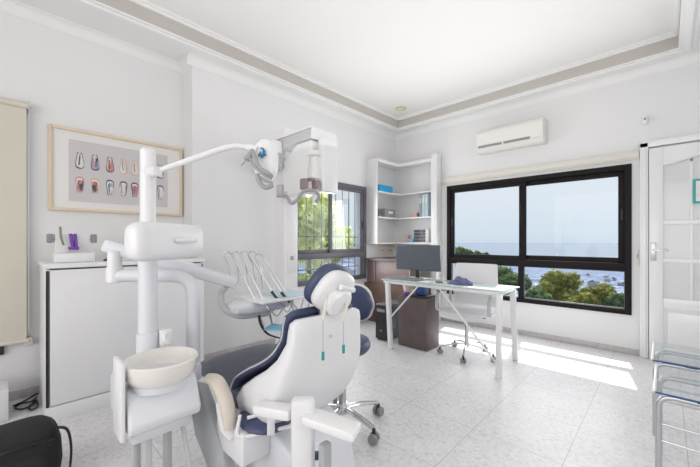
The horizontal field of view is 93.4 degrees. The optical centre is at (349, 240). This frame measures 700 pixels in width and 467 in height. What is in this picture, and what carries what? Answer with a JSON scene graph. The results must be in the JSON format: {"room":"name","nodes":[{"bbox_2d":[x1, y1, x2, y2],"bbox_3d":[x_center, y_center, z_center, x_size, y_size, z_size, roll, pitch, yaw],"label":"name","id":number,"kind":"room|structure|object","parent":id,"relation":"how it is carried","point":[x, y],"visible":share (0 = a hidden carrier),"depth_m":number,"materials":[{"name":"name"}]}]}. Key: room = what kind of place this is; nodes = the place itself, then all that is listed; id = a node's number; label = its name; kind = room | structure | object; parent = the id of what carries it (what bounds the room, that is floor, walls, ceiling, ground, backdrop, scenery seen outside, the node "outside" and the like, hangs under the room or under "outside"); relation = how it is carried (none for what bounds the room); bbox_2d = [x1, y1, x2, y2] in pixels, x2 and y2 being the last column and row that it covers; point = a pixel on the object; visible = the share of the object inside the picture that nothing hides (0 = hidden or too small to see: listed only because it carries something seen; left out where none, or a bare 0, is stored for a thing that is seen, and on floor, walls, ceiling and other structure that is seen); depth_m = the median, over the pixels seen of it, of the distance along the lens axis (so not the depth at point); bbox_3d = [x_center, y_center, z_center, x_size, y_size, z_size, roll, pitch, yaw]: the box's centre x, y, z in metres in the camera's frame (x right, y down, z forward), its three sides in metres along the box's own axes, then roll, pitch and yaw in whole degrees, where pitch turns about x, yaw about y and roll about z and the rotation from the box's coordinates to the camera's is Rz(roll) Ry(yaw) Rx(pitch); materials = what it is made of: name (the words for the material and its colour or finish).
{"room":"dental clinic","nodes":[
{"label":"dental clinic","id":0,"kind":"room"},
{"bbox_2d":[0,11,393,391],"bbox_3d":[-1.899,-0.420,3.057,0.430,3.200,7.200,0,0,44],"label":"wall","id":1,"kind":"structure","parent":0,"point":[67,80],"depth_m":3.21,"materials":[{"name":"paint"}]},
{"bbox_2d":[0,346,3,354],"bbox_3d":[-2.562,0.796,2.362,0.029,0.057,0.120,0,0,44],"label":"box","id":2,"kind":"object","parent":1,"relation":"attached to","point":[1,347],"visible":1,"depth_m":2.39,"materials":[{"name":"plastic"}]},
{"bbox_2d":[0,97,32,345],"bbox_3d":[-2.763,-0.133,2.119,0.074,1.825,1.050,0,0,44],"label":"roller blind","id":3,"kind":"object","parent":1,"relation":"attached to","point":[13,113],"visible":1,"depth_m":2.42,"materials":[{"name":"beige fabric"}]},
{"bbox_2d":[48,123,181,215],"bbox_3d":[-2.017,-0.580,2.933,0.030,0.670,0.987,0,0,44],"label":"framed picture","id":4,"kind":"object","parent":1,"relation":"attached to","point":[88,171],"visible":0.8,"depth_m":2.82,"materials":[{"name":"white paper"}]},
{"bbox_2d":[69,139,166,206],"bbox_3d":[-2.017,-0.575,2.928,0.009,0.500,0.730,0,0,44],"label":"print","id":5,"kind":"object","parent":4,"relation":"attached to","point":[100,173],"depth_m":2.85},
{"bbox_2d":[9,338,274,400],"bbox_3d":[-2.023,1.147,2.774,0.242,0.065,6.220,0,0,44],"label":"baseboard","id":6,"kind":"structure","parent":1,"relation":"attached to","point":[14,395],"depth_m":3.23,"materials":[{"name":"grey stone"}]},
{"bbox_2d":[0,0,394,139],"bbox_3d":[-1.733,-1.716,3.036,0.300,0.082,7.000,0,0,44],"label":"trim","id":7,"kind":"structure","parent":1,"relation":"attached to","point":[18,9],"depth_m":3.14,"materials":[{"name":"white paint"}]},
{"bbox_2d":[298,182,365,286],"bbox_3d":[-0.281,-0.125,4.543,0.181,1.370,1.345,0,0,44],"label":"window","id":8,"kind":"structure","parent":1,"relation":"in","point":[329,253],"depth_m":4.71,"materials":[{"name":"grey metal"}]},
{"bbox_2d":[379,246,385,254],"bbox_3d":[0.514,0.145,5.264,0.014,0.140,0.165,0,0,44],"label":"wall socket","id":9,"kind":"object","parent":1,"relation":"attached to","point":[382,249],"visible":1,"depth_m":5.26,"materials":[{"name":"plastic"}]},
{"bbox_2d":[386,246,392,253],"bbox_3d":[0.652,0.145,5.409,0.014,0.140,0.165,0,0,44],"label":"wall socket","id":10,"kind":"object","parent":1,"relation":"attached to","point":[389,249],"visible":1,"depth_m":5.39,"materials":[{"name":"plastic"}]},
{"bbox_2d":[0,320,699,466],"bbox_3d":[0.075,1.230,1.346,5.650,0.100,7.450,0,0,44],"label":"floor","id":11,"kind":"structure","parent":0,"point":[561,404],"depth_m":2.27,"materials":[{"name":"tile"}]},
{"bbox_2d":[0,379,8,421],"bbox_3d":[-2.399,1.077,2.193,0.260,0.205,0.180,0,0,44],"label":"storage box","id":12,"kind":"object","parent":11,"relation":"on","point":[4,386],"visible":1,"depth_m":2.16,"materials":[{"name":"white plastic"}]},
{"bbox_2d":[13,393,38,410],"bbox_3d":[-2.326,1.159,2.372,0.315,0.032,0.140,0,0,44],"label":"cables","id":13,"kind":"object","parent":11,"relation":"on","point":[34,401],"visible":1,"depth_m":2.35,"materials":[{"name":"plastic"}]},
{"bbox_2d":[0,415,72,466],"bbox_3d":[-1.607,1.027,1.508,0.328,0.306,0.507,0,0,44],"label":"backpack","id":14,"kind":"object","parent":11,"relation":"on","point":[33,441],"visible":1,"depth_m":1.54,"materials":[{"name":"black fabric"}]},
{"bbox_2d":[38,258,204,420],"bbox_3d":[-1.816,0.665,2.684,0.587,1.030,1.025,0,0,44],"label":"base cabinet","id":15,"kind":"object","parent":11,"relation":"on","point":[86,321],"visible":0.61,"depth_m":2.30,"materials":[{"name":"white laminate"}]},
{"bbox_2d":[38,258,204,268],"bbox_3d":[-1.816,0.165,2.684,0.587,0.030,1.025,0,0,44],"label":"countertop","id":16,"kind":"structure","parent":15,"relation":"on","point":[46,264],"depth_m":2.30,"materials":[{"name":"white plastic"}]},
{"bbox_2d":[46,227,96,262],"bbox_3d":[-1.982,0.024,2.369,0.180,0.251,0.282,0,0,44],"label":"stand","id":17,"kind":"object","parent":16,"relation":"on","point":[68,248],"visible":1,"depth_m":2.36,"materials":[{"name":"white plastic"}]},
{"bbox_2d":[101,139,309,466],"bbox_3d":[-0.625,0.348,1.692,0.685,1.663,1.014,0,0,44],"label":"dental delivery unit","id":18,"kind":"object","parent":11,"relation":"on","point":[154,391],"visible":0.98,"depth_m":1.42,"materials":[{"name":"white plastic"}]},
{"bbox_2d":[114,269,199,362],"bbox_3d":[-0.925,0.377,1.594,0.389,0.486,0.062,0,0,-4],"label":"pipe","id":19,"kind":"object","parent":18,"relation":"on","point":[185,277],"depth_m":1.57,"materials":[{"name":"white plastic"}]},
{"bbox_2d":[123,347,197,395],"bbox_3d":[-0.760,0.523,1.330,0.272,0.113,0.272,0,0,44],"label":"basin","id":20,"kind":"object","parent":18,"relation":"in","point":[153,371],"depth_m":1.28,"materials":[{"name":"ceramic"}]},
{"bbox_2d":[193,362,201,380],"bbox_3d":[-0.776,0.630,1.577,0.080,0.090,0.112,0,0,33],"label":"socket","id":21,"kind":"object","parent":18,"relation":"attached to","point":[198,370],"depth_m":1.58,"materials":[{"name":"white plastic"}]},
{"bbox_2d":[143,139,278,189],"bbox_3d":[-0.606,-0.358,1.488,0.376,0.250,0.500,0,0,44],"label":"lamp","id":22,"kind":"object","parent":18,"relation":"attached to","point":[265,160],"depth_m":1.48,"materials":[{"name":"white plastic"}]},
{"bbox_2d":[218,286,290,318],"bbox_3d":[-0.539,0.329,1.869,0.200,0.194,0.390,0,0,44],"label":"tray","id":23,"kind":"object","parent":18,"relation":"on","point":[245,306],"depth_m":1.79,"materials":[{"name":"white plastic"}]},
{"bbox_2d":[235,289,304,304],"bbox_3d":[-0.427,0.322,1.942,0.300,0.016,0.380,0,0,44],"label":"tray","id":24,"kind":"object","parent":18,"relation":"on","point":[265,298],"depth_m":1.86,"materials":[{"name":"white plastic"}]},
{"bbox_2d":[192,263,360,466],"bbox_3d":[-0.302,0.637,1.545,1.089,1.086,0.638,0,0,44],"label":"dental chair","id":25,"kind":"object","parent":11,"relation":"on","point":[272,409],"visible":0.98,"depth_m":1.38,"materials":[{"name":"white plastic"}]},
{"bbox_2d":[201,344,275,407],"bbox_3d":[-0.502,0.708,1.799,0.450,0.175,0.480,0,0,44],"label":"seat cushion","id":26,"kind":"object","parent":25,"relation":"on","point":[228,365],"depth_m":1.71,"materials":[{"name":"leather"}]},
{"bbox_2d":[231,303,351,389],"bbox_3d":[-0.263,0.543,1.599,0.418,0.517,0.506,0,0,44],"label":"cushion","id":27,"kind":"object","parent":25,"relation":"on","point":[269,373],"depth_m":1.38,"materials":[{"name":"leather"}]},
{"bbox_2d":[304,263,349,303],"bbox_3d":[-0.097,0.194,1.458,0.143,0.200,0.236,0,0,44],"label":"cushion","id":28,"kind":"object","parent":25,"relation":"on","point":[316,288],"depth_m":1.36,"materials":[{"name":"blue leather"}]},
{"bbox_2d":[272,126,337,343],"bbox_3d":[-0.636,0.030,3.159,1.253,2.300,0.608,0,0,44],"label":"machine","id":29,"kind":"object","parent":11,"relation":"on","point":[308,156],"visible":0.86,"depth_m":3.04,"materials":[{"name":"white paint"}]},
{"bbox_2d":[328,283,383,445],"bbox_3d":[-0.041,0.740,2.103,0.577,0.880,0.584,0,0,44],"label":"stool","id":30,"kind":"object","parent":11,"relation":"on","point":[362,299],"visible":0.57,"depth_m":2.17,"materials":[{"name":"blue leather"}]},
{"bbox_2d":[376,299,397,340],"bbox_3d":[0.509,0.965,4.056,0.175,0.430,0.428,0,0,44],"label":"computer tower","id":31,"kind":"object","parent":11,"relation":"on","point":[381,318],"visible":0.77,"depth_m":3.93,"materials":[{"name":"plastic"}]},
{"bbox_2d":[364,257,430,321],"bbox_3d":[0.729,0.718,4.955,0.749,0.925,0.705,0,0,44],"label":"base cabinet","id":32,"kind":"object","parent":11,"relation":"on","point":[378,268],"visible":0.43,"depth_m":4.79,"materials":[{"name":"brown wood"}]},
{"bbox_2d":[367,153,440,320],"bbox_3d":[0.811,-0.050,4.959,0.864,2.460,0.704,0,0,44],"label":"corner shelf","id":33,"kind":"object","parent":11,"relation":"on","point":[435,160],"visible":0.9,"depth_m":4.90,"materials":[{"name":"white paint"}]},
{"bbox_2d":[378,184,392,192],"bbox_3d":[0.498,-0.797,5.095,0.165,0.100,0.340,0,0,44],"label":"case","id":34,"kind":"object","parent":33,"relation":"on","point":[384,188],"visible":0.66,"depth_m":5.02,"materials":[{"name":"blue plastic"}]},
{"bbox_2d":[378,208,394,217],"bbox_3d":[0.572,-0.432,5.170,0.168,0.130,0.270,0,0,44],"label":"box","id":35,"kind":"object","parent":33,"relation":"on","point":[384,212],"visible":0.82,"depth_m":5.08,"materials":[{"name":"grey plastic"}]},
{"bbox_2d":[411,213,418,216],"bbox_3d":[1.019,-0.403,5.138,0.100,0.070,0.100,0,0,44],"label":"box","id":36,"kind":"object","parent":33,"relation":"on","point":[412,214],"visible":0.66,"depth_m":5.10,"materials":[{"name":"plastic"}]},
{"bbox_2d":[419,194,422,216],"bbox_3d":[1.111,-0.538,5.044,0.042,0.340,0.129,0,0,44],"label":"binder","id":37,"kind":"object","parent":33,"relation":"on","point":[420,195],"visible":0.57,"depth_m":5.00,"materials":[{"name":"white paper"}]},
{"bbox_2d":[414,229,430,242],"bbox_3d":[1.115,-0.077,5.042,0.250,0.200,0.146,0,0,44],"label":"drawer organizer","id":38,"kind":"object","parent":33,"relation":"on","point":[420,235],"visible":0.97,"depth_m":4.97,"materials":[{"name":"white plastic"}]},
{"bbox_2d":[422,195,424,216],"bbox_3d":[1.146,-0.533,5.010,0.047,0.330,0.129,0,0,44],"label":"binder","id":39,"kind":"object","parent":33,"relation":"on","point":[423,196],"visible":0.55,"depth_m":4.96,"materials":[{"name":"white paper"}]},
{"bbox_2d":[425,194,430,215],"bbox_3d":[1.183,-0.538,4.975,0.047,0.340,0.129,0,0,44],"label":"binder","id":40,"kind":"object","parent":33,"relation":"on","point":[427,196],"visible":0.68,"depth_m":4.93,"materials":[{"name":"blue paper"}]},
{"bbox_2d":[398,295,438,350],"bbox_3d":[0.772,0.898,3.720,0.360,0.556,0.272,0,0,44],"label":"pedestal","id":41,"kind":"object","parent":11,"relation":"on","point":[418,318],"visible":0.9,"depth_m":3.61,"materials":[{"name":"brown laminate"}]},
{"bbox_2d":[405,285,414,294],"bbox_3d":[0.721,0.554,3.826,0.120,0.130,0.130,0,0,44],"label":"box","id":42,"kind":"object","parent":41,"relation":"on","point":[410,289],"visible":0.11,"depth_m":3.77,"materials":[{"name":"brown wood"}]},
{"bbox_2d":[411,294,435,298],"bbox_3d":[0.820,0.610,3.669,0.200,0.018,0.220,0,0,44],"label":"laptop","id":43,"kind":"object","parent":41,"relation":"on","point":[414,295],"visible":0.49,"depth_m":3.61,"materials":[{"name":"plastic"}]},
{"bbox_2d":[415,286,427,295],"bbox_3d":[0.805,0.547,3.697,0.100,0.106,0.120,0,0,44],"label":"box","id":44,"kind":"object","parent":43,"relation":"on","point":[422,291],"visible":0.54,"depth_m":3.65,"materials":[{"name":"blue plastic"}]},
{"bbox_2d":[381,276,519,378],"bbox_3d":[1.026,0.805,3.461,1.325,0.759,0.624,0,0,44],"label":"desk","id":45,"kind":"object","parent":11,"relation":"on","point":[499,291],"visible":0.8,"depth_m":3.14,"materials":[{"name":"white metal"}]},
{"bbox_2d":[387,276,423,280],"bbox_3d":[0.608,0.413,3.657,0.410,0.024,0.130,0,0,44],"label":"keyboard","id":46,"kind":"object","parent":45,"relation":"on","point":[388,277],"visible":1,"depth_m":3.62,"materials":[{"name":"grey plastic"}]},
{"bbox_2d":[396,245,440,279],"bbox_3d":[0.769,0.235,3.745,0.574,0.380,0.160,0,0,44],"label":"computer monitor","id":47,"kind":"object","parent":45,"relation":"on","point":[418,258],"visible":0.91,"depth_m":3.71,"materials":[{"name":"plastic"}]},
{"bbox_2d":[448,276,472,285],"bbox_3d":[1.085,0.383,3.251,0.258,0.082,0.175,0,0,44],"label":"crumpled cloth","id":48,"kind":"object","parent":45,"relation":"on","point":[458,280],"visible":1,"depth_m":3.20,"materials":[{"name":"purple fabric"}]},
{"bbox_2d":[435,263,497,362],"bbox_3d":[1.227,0.715,3.441,0.598,0.930,0.614,0,0,44],"label":"office chair","id":49,"kind":"object","parent":11,"relation":"on","point":[474,272],"visible":0.84,"depth_m":3.53,"materials":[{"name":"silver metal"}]},
{"bbox_2d":[650,341,699,435],"bbox_3d":[2.203,0.934,1.919,0.665,0.492,0.391,0,0,44],"label":"bench","id":50,"kind":"object","parent":11,"relation":"on","point":[655,358],"visible":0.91,"depth_m":2.00,"materials":[{"name":"white paint"}]},
{"bbox_2d":[652,363,699,466],"bbox_3d":[1.841,0.937,1.511,0.665,0.487,0.401,0,0,44],"label":"bench","id":51,"kind":"object","parent":11,"relation":"on","point":[661,397],"visible":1,"depth_m":1.59,"materials":[{"name":"silver paint"}]},
{"bbox_2d":[15,0,699,133],"bbox_3d":[-0.011,-1.883,1.255,5.650,0.255,7.200,0,0,44],"label":"ceiling","id":52,"kind":"structure","parent":0,"point":[415,55],"depth_m":3.02,"materials":[{"name":"paint"}]},
{"bbox_2d":[70,0,699,131],"bbox_3d":[-0.284,-1.816,1.823,3.112,0.108,6.245,0,0,44],"label":"trim","id":53,"kind":"structure","parent":52,"relation":"attached to","point":[126,6],"depth_m":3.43,"materials":[{"name":"beige paint"}]},
{"bbox_2d":[395,106,405,110],"bbox_3d":[0.731,-1.903,4.749,0.156,0.013,0.156,0,0,44],"label":"recessed light","id":54,"kind":"object","parent":52,"relation":"in","point":[400,108],"visible":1,"depth_m":4.74,"materials":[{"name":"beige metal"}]},
{"bbox_2d":[394,62,699,355],"bbox_3d":[2.644,-0.420,3.870,5.420,3.200,0.250,0,0,44],"label":"wall","id":55,"kind":"structure","parent":0,"point":[607,120],"depth_m":3.79,"materials":[{"name":"paint"}]},
{"bbox_2d":[477,118,546,154],"bbox_3d":[2.013,-1.300,4.151,0.780,0.290,0.212,0,0,44],"label":"air conditioner","id":56,"kind":"object","parent":55,"relation":"attached to","point":[531,133],"visible":1,"depth_m":4.05,"materials":[{"name":"white plastic"}]},
{"bbox_2d":[478,136,529,148],"bbox_3d":[1.905,-1.226,4.122,0.615,0.029,0.010,0,0,44],"label":"outlet","id":57,"kind":"object","parent":56,"relation":"attached to","point":[519,139],"depth_m":4.10,"materials":[{"name":"grey plastic"}]},
{"bbox_2d":[447,164,631,314],"bbox_3d":[2.193,-0.016,4.155,2.065,1.572,0.080,0,0,44],"label":"window","id":58,"kind":"structure","parent":55,"relation":"in","point":[623,263],"depth_m":3.88,"materials":[{"name":"black metal"}]},
{"bbox_2d":[441,317,637,355],"bbox_3d":[1.848,1.149,4.449,3.070,0.062,0.012,0,0,44],"label":"baseboard","id":59,"kind":"structure","parent":55,"relation":"attached to","point":[624,350],"depth_m":3.86,"materials":[{"name":"grey stone"}]},
{"bbox_2d":[441,150,638,184],"bbox_3d":[2.147,-0.882,4.147,2.240,0.085,0.035,0,0,44],"label":"roller blind","id":60,"kind":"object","parent":55,"relation":"attached to","point":[633,155],"depth_m":3.92,"materials":[{"name":"beige fabric"}]},
{"bbox_2d":[394,51,699,140],"bbox_3d":[2.533,-1.716,3.755,5.020,0.082,0.070,0,0,44],"label":"trim","id":61,"kind":"structure","parent":55,"relation":"attached to","point":[692,58],"depth_m":3.79,"materials":[{"name":"white paint"}]},
{"bbox_2d":[636,250,638,264],"bbox_3d":[2.953,0.170,3.391,0.022,0.160,0.014,0,0,44],"label":"box","id":62,"kind":"object","parent":55,"relation":"attached to","point":[637,251],"visible":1,"depth_m":3.39,"materials":[{"name":"beige plastic"}]},
{"bbox_2d":[642,116,647,124],"bbox_3d":[2.983,-1.221,3.339,0.045,0.085,0.050,0,0,44],"label":"sensor","id":63,"kind":"object","parent":55,"relation":"attached to","point":[644,118],"visible":1,"depth_m":3.33,"materials":[{"name":"white plastic"}]},
{"bbox_2d":[640,133,699,367],"bbox_3d":[3.292,0.090,3.003,0.985,2.180,0.110,0,0,44],"label":"door","id":64,"kind":"structure","parent":55,"relation":"in","point":[669,216],"depth_m":3.20,"materials":[{"name":"white paint"}]},
{"bbox_2d":[693,179,699,202],"bbox_3d":[3.283,-0.463,3.003,0.225,0.225,0.005,0,0,44],"label":"door sign","id":65,"kind":"object","parent":64,"relation":"attached to","point":[696,182],"visible":1,"depth_m":3.06,"materials":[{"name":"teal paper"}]},
{"label":"outside","id":66,"kind":"structure","parent":0,"visible":0},
{"bbox_2d":[298,244,623,295],"bbox_3d":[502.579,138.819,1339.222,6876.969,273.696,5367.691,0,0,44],"label":"ground","id":67,"kind":"structure","parent":66,"point":[534,273],"depth_m":562.21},
{"bbox_2d":[298,273,312,280],"bbox_3d":[-0.906,2.700,7.692,1.562,3.966,1.598,0,0,44],"label":"tree","id":68,"kind":"object","parent":67,"relation":"on","point":[300,277],"visible":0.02,"depth_m":7.74,"materials":[{"name":"green plant"}]},
{"bbox_2d":[298,192,338,274],"bbox_3d":[-0.950,1.682,8.556,1.964,6.001,1.600,0,0,44],"label":"tree","id":69,"kind":"object","parent":67,"relation":"on","point":[313,210],"visible":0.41,"depth_m":7.95,"materials":[{"name":"green plant"}]},
{"bbox_2d":[298,220,353,272],"bbox_3d":[-1.043,1.744,12.500,2.502,5.883,2.526,0,0,44],"label":"tree","id":70,"kind":"object","parent":67,"relation":"on","point":[317,264],"visible":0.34,"depth_m":11.86,"materials":[{"name":"green plant"}]},
{"bbox_2d":[457,246,464,253],"bbox_3d":[26.196,7.573,79.960,3.363,12.742,3.053,0,0,44],"label":"tree","id":71,"kind":"object","parent":67,"relation":"on","point":[461,250],"visible":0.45,"depth_m":78.84,"materials":[{"name":"green plant"}]},
{"bbox_2d":[498,266,533,294],"bbox_3d":[14.740,6.063,29.916,3.207,7.620,3.453,0,0,44],"label":"tree","id":72,"kind":"object","parent":67,"relation":"on","point":[506,276],"visible":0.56,"depth_m":29.22,"materials":[{"name":"green plant"}]},
{"bbox_2d":[525,285,553,299],"bbox_3d":[11.849,3.755,20.808,1.851,1.910,1.925,0,0,44],"label":"tree","id":73,"kind":"object","parent":67,"relation":"on","point":[537,292],"visible":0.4,"depth_m":20.51,"materials":[{"name":"green plant"}]},
{"bbox_2d":[538,268,582,300],"bbox_3d":[15.350,3.412,24.160,2.956,3.057,3.515,0,0,44],"label":"tree","id":74,"kind":"object","parent":67,"relation":"on","point":[561,285],"visible":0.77,"depth_m":23.27,"materials":[{"name":"green plant"}]},
{"bbox_2d":[565,292,598,304],"bbox_3d":[11.981,5.034,17.037,1.467,4.895,1.272,0,0,44],"label":"tree","id":75,"kind":"object","parent":67,"relation":"on","point":[585,297],"visible":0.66,"depth_m":16.66,"materials":[{"name":"green plant"}]},
{"bbox_2d":[587,279,595,286],"bbox_3d":[221.279,38.874,302.689,5.957,7.252,7.252,0,0,27],"label":"house","id":76,"kind":"structure","parent":67,"relation":"on","point":[590,282],"depth_m":300.12,"materials":[{"name":"tile"}]},
{"bbox_2d":[577,282,616,305],"bbox_3d":[18.621,6.291,24.945,2.633,6.417,2.346,0,0,44],"label":"tree","id":77,"kind":"object","parent":67,"relation":"on","point":[602,291],"visible":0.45,"depth_m":24.32,"materials":[{"name":"green plant"}]},
{"bbox_2d":[603,292,623,307],"bbox_3d":[17.971,6.160,22.073,1.612,5.557,1.462,0,0,44],"label":"tree","id":78,"kind":"object","parent":67,"relation":"on","point":[614,299],"visible":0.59,"depth_m":21.82,"materials":[{"name":"green plant"}]},
{"bbox_2d":[617,281,623,285],"bbox_3d":[285.788,45.797,346.874,5.520,6.720,6.720,0,0,8],"label":"house","id":79,"kind":"structure","parent":67,"relation":"on","point":[620,283],"depth_m":345.90,"materials":[{"name":"tile"}]},
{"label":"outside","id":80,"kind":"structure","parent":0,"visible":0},
{"bbox_2d":[352,243,617,257],"bbox_3d":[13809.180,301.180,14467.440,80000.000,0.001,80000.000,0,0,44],"label":"sea","id":81,"kind":"structure","parent":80,"point":[543,249],"depth_m":8883.94,"materials":[{"name":"blue liquid"}]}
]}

